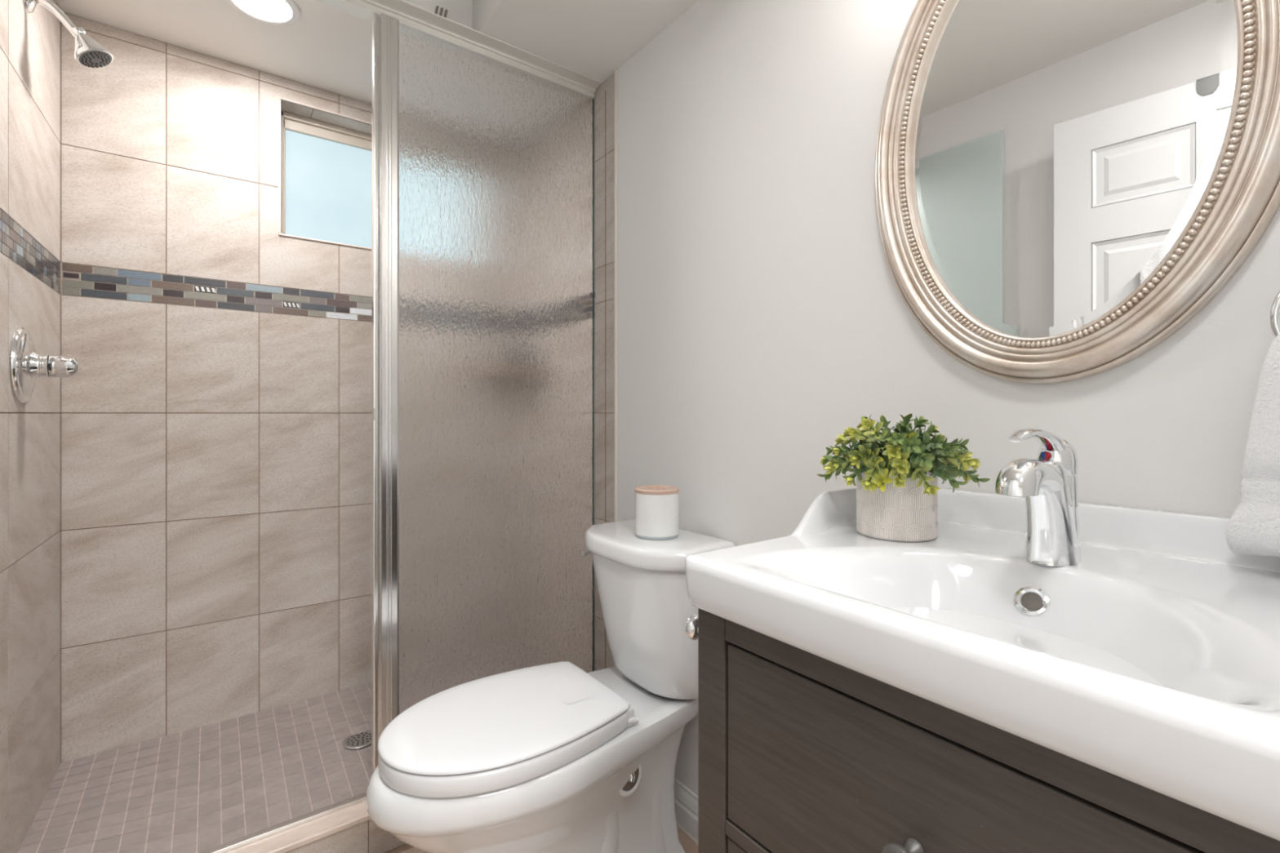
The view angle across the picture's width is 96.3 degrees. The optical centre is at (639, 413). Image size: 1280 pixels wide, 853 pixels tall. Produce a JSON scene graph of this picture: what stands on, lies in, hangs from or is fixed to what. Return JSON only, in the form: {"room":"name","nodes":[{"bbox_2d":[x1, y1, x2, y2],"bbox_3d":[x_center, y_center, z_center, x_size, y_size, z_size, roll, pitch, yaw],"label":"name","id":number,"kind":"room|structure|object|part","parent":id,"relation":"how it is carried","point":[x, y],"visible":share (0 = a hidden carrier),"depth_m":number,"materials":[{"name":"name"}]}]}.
{"room":"bathroom","nodes":[
{"label":"bathroom","id":0,"kind":"room"},
{"bbox_2d":[0,0,60,852],"bbox_3d":[-1.374,-0.087,1.229,0.100,2.300,0.760,0,0,-36],"label":"wall","id":1,"kind":"structure","parent":0,"point":[30,43],"depth_m":1.24,"materials":[{"name":"brown tile"}]},
{"bbox_2d":[10,326,81,403],"bbox_3d":[-1.248,-0.100,1.217,0.091,0.158,0.158,0,0,-37],"label":"shower valve","id":2,"kind":"object","parent":1,"relation":"attached to","point":[27,365],"visible":1,"depth_m":1.18,"materials":[{"name":"silver metal"}]},
{"bbox_3d":[-1.230,-0.100,1.229,0.049,0.049,0.052,0,0,-37],"label":"valve handle","id":3,"kind":"part","parent":2,"relation":"part of","materials":[{"name":"silver metal"}]},
{"bbox_2d":[22,0,113,68],"bbox_3d":[-1.242,-0.841,1.250,0.140,0.143,0.073,0,0,-37],"label":"shower","id":4,"kind":"object","parent":1,"relation":"attached to","point":[88,53],"visible":1,"depth_m":1.25,"materials":[{"name":"silver metal"}]},
{"bbox_3d":[-1.262,-0.858,1.242,0.082,0.068,0.018,0,0,-37],"label":"arm","id":5,"kind":"part","parent":4,"relation":"part of","materials":[{"name":"silver metal"}]},
{"bbox_2d":[17,682,371,852],"bbox_3d":[-0.808,1.020,1.621,1.304,0.247,0.566,0,0,-37],"label":"floor","id":6,"kind":"structure","parent":0,"point":[198,789],"depth_m":1.43,"materials":[{"name":"beige tile"}]},
{"bbox_2d":[342,730,371,749],"bbox_3d":[-0.793,0.923,1.623,0.088,0.003,0.088,0,0,-37],"label":"shower drain","id":7,"kind":"object","parent":6,"relation":"on","point":[362,740],"visible":0.88,"depth_m":1.61,"materials":[{"name":"silver metal"}]},
{"bbox_2d":[59,12,371,763],"bbox_3d":[-1.026,-0.087,1.912,1.505,2.300,0.160,0,0,-37],"label":"wall","id":8,"kind":"structure","parent":0,"point":[215,531],"depth_m":1.64,"materials":[{"name":"brown tile"}]},
{"bbox_2d":[278,97,371,249],"bbox_3d":[-0.874,-0.755,1.993,0.658,0.423,0.116,0,0,-37],"label":"window","id":9,"kind":"structure","parent":8,"relation":"in","point":[325,159],"depth_m":1.90,"materials":[{"name":"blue glass"}]},
{"bbox_2d":[56,0,698,103],"bbox_3d":[-0.365,-1.184,1.010,1.524,0.306,2.396,0,0,-37],"label":"ceiling","id":10,"kind":"structure","parent":0,"point":[328,48],"depth_m":1.55,"materials":[{"name":"white paint"}]},
{"bbox_2d":[226,0,300,26],"bbox_3d":[-0.949,-1.028,1.438,0.166,0.006,0.166,0,0,-37],"label":"recessed light","id":11,"kind":"object","parent":10,"relation":"in","point":[273,12],"visible":1,"depth_m":1.46,"materials":[{"name":"white paint"}]},
{"bbox_2d":[434,5,448,17],"bbox_3d":[-0.536,-1.062,1.537,0.040,0.050,0.006,0,0,-37],"label":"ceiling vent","id":12,"kind":"object","parent":10,"relation":"in","point":[437,6],"visible":0.38,"depth_m":1.54,"materials":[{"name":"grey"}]},
{"bbox_2d":[384,827,697,852],"bbox_3d":[-0.145,1.103,0.716,1.524,0.080,1.660,0,0,-37],"label":"floor","id":13,"kind":"structure","parent":0,"point":[689,846],"depth_m":1.40,"materials":[{"name":"beige tile"}]},
{"bbox_2d":[223,800,405,852],"bbox_3d":[-0.650,1.006,1.409,1.304,0.113,0.093,0,0,-37],"label":"shower curb","id":14,"kind":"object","parent":13,"relation":"on","point":[348,829],"depth_m":1.33,"materials":[{"name":"brown tile"}]},
{"bbox_2d":[198,0,601,852],"bbox_3d":[-0.655,-0.040,1.440,1.272,1.980,0.092,0,0,-37],"label":"screen","id":15,"kind":"object","parent":14,"relation":"on","point":[482,145],"visible":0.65,"depth_m":1.59,"materials":[{"name":"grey glass"}]},
{"bbox_3d":[-0.637,-0.030,1.457,0.044,1.946,0.022,0,0,-37],"label":"post","id":16,"kind":"part","parent":15,"relation":"part of","materials":[{"name":"silver metal"}]},
{"bbox_3d":[-0.656,-1.015,1.440,1.272,0.030,0.092,0,0,-37],"label":"header rail","id":17,"kind":"part","parent":15,"relation":"part of","materials":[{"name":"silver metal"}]},
{"bbox_3d":[-0.386,-0.029,1.647,0.589,1.943,0.005,0,0,-37],"label":"glass panel","id":18,"kind":"part","parent":15,"relation":"part of","materials":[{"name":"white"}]},
{"bbox_2d":[365,518,735,852],"bbox_3d":[-0.195,0.679,1.256,0.746,0.768,0.411,0,0,-37],"label":"toilet","id":19,"kind":"object","parent":13,"relation":"on","point":[561,757],"visible":0.98,"depth_m":1.19,"materials":[{"name":"white ceramic"}]},
{"bbox_3d":[-0.284,0.644,1.182,0.469,0.036,0.343,0,0,-37],"label":"seat","id":20,"kind":"part","parent":19,"relation":"part of","materials":[{"name":"white plastic"}]},
{"bbox_3d":[-0.284,0.615,1.182,0.471,0.017,0.345,0,0,-37],"label":"seat lid","id":21,"kind":"part","parent":19,"relation":"part of","materials":[{"name":"white plastic"}]},
{"bbox_3d":[-0.123,0.370,1.550,0.070,0.028,0.026,0,0,-37],"label":"flush lever","id":22,"kind":"part","parent":19,"relation":"part of","materials":[{"name":"silver metal"}]},
{"bbox_3d":[0.019,0.501,1.408,0.210,0.320,0.376,0,0,-37],"label":"tank","id":23,"kind":"part","parent":19,"relation":"part of","materials":[{"name":"white ceramic"}]},
{"bbox_2d":[634,484,679,539],"bbox_3d":[0.041,0.237,1.386,0.108,0.117,0.108,0,0,-37],"label":"candle","id":24,"kind":"object","parent":19,"relation":"on","point":[656,506],"visible":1,"depth_m":1.34,"materials":[{"name":"white glass"}]},
{"bbox_3d":[0.041,0.184,1.386,0.108,0.010,0.108,0,0,-37],"label":"lid","id":25,"kind":"part","parent":24,"relation":"part of","materials":[{"name":"brown wood"}]},
{"bbox_3d":[0.041,0.291,1.386,0.107,0.008,0.107,0,0,-37],"label":"glass","id":26,"kind":"part","parent":24,"relation":"part of","materials":[{"name":"grey"}]},
{"bbox_3d":[0.015,0.319,1.405,0.231,0.046,0.398,0,0,-37],"label":"tank lid","id":27,"kind":"part","parent":19,"relation":"part of","materials":[{"name":"white ceramic"}]},
{"bbox_2d":[697,608,1279,852],"bbox_3d":[0.417,0.649,0.624,0.509,0.828,0.548,0,0,-37],"label":"vanity cabinet","id":28,"kind":"object","parent":13,"relation":"on","point":[800,751],"visible":0.68,"depth_m":0.52,"materials":[{"name":"black wood"}]},
{"bbox_2d":[685,614,697,639],"bbox_3d":[0.078,0.276,0.732,0.031,0.031,0.032,0,0,-37],"label":"handle","id":29,"kind":"object","parent":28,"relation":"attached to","point":[691,626],"visible":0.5,"depth_m":0.73,"materials":[{"name":"silver metal"}]},
{"bbox_3d":[0.103,0.649,0.703,0.045,0.828,0.045,0,0,-37],"label":"leg","id":30,"kind":"part","parent":28,"relation":"part of","materials":[{"name":"black wood"}]},
{"bbox_3d":[0.244,0.601,0.495,0.018,0.210,0.452,0,0,-37],"label":"drawer","id":31,"kind":"part","parent":28,"relation":"part of","materials":[{"name":"black wood"}]},
{"bbox_3d":[0.243,0.484,0.494,0.019,0.017,0.458,0,0,-37],"label":"rail","id":32,"kind":"part","parent":28,"relation":"part of","materials":[{"name":"black wood"}]},
{"bbox_3d":[0.224,0.373,0.483,0.030,0.028,0.028,0,0,-37],"label":"knob","id":33,"kind":"part","parent":28,"relation":"part of","materials":[{"name":"grey metal"}]},
{"bbox_2d":[684,487,1279,840],"bbox_3d":[0.424,0.203,0.629,0.514,0.171,0.568,0,0,-37],"label":"sink","id":34,"kind":"object","parent":28,"relation":"in","point":[1151,660],"visible":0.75,"depth_m":0.54,"materials":[{"name":"white ceramic"}]},
{"bbox_2d":[817,413,990,542],"bbox_3d":[0.367,0.086,0.818,0.218,0.172,0.217,0,0,-12],"label":"potted plant","id":35,"kind":"object","parent":34,"relation":"on","point":[897,473],"visible":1,"depth_m":0.77,"materials":[{"name":"green plant"}]},
{"bbox_3d":[0.365,0.126,0.818,0.106,0.094,0.106,0,0,-37],"label":"pot","id":36,"kind":"part","parent":35,"relation":"part of","materials":[{"name":"beige ceramic"}]},
{"bbox_2d":[995,428,1082,566],"bbox_3d":[0.454,0.095,0.653,0.162,0.156,0.053,0,0,-37],"label":"faucet","id":37,"kind":"object","parent":34,"relation":"on","point":[1048,482],"visible":1,"depth_m":0.65,"materials":[{"name":"silver metal"}]},
{"bbox_3d":[0.444,0.083,0.646,0.137,0.068,0.042,0,0,-37],"label":"spout","id":38,"kind":"part","parent":37,"relation":"part of","materials":[{"name":"silver metal"}]},
{"bbox_3d":[0.450,0.035,0.650,0.121,0.035,0.025,0,0,-37],"label":"lever","id":39,"kind":"part","parent":37,"relation":"part of","materials":[{"name":"silver metal"}]},
{"bbox_2d":[593,0,1279,795],"bbox_3d":[0.217,-0.137,1.420,0.101,2.400,2.356,0,0,-37],"label":"wall","id":40,"kind":"structure","parent":0,"point":[762,313],"depth_m":1.21,"materials":[{"name":"white paint"}]},
{"bbox_2d":[613,69,617,666],"bbox_3d":[-0.073,0.016,1.722,0.005,2.094,0.010,0,0,-37],"label":"trim","id":41,"kind":"structure","parent":40,"relation":"attached to","point":[615,70],"depth_m":1.72,"materials":[{"name":"beige"}]},
{"bbox_2d":[674,777,697,844],"bbox_3d":[0.194,1.010,1.358,0.013,0.106,0.885,0,0,-37],"label":"baseboard","id":42,"kind":"structure","parent":40,"relation":"attached to","point":[686,801],"depth_m":1.45,"materials":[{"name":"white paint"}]},
{"bbox_2d":[875,0,1279,383],"bbox_3d":[0.579,-0.427,0.825,0.034,0.768,0.525,0,0,-37],"label":"oval mirror","id":43,"kind":"object","parent":40,"relation":"attached to","point":[1062,187],"visible":1,"depth_m":0.80,"materials":[{"name":"beige metal"}]},
{"bbox_2d":[1269,291,1279,337],"bbox_3d":[0.735,-0.112,0.586,0.068,0.138,0.118,0,0,-37],"label":"towel ring","id":44,"kind":"object","parent":40,"relation":"attached to","point":[1274,317],"visible":1,"depth_m":0.61,"materials":[{"name":"silver metal"}]},
{"bbox_2d":[1225,333,1279,557],"bbox_3d":[0.705,0.021,0.571,0.057,0.268,0.173,0,0,-37],"label":"towel","id":45,"kind":"object","parent":44,"relation":"hanging from","point":[1253,529],"visible":1,"depth_m":0.61,"materials":[{"name":"white fabric"}]}
]}

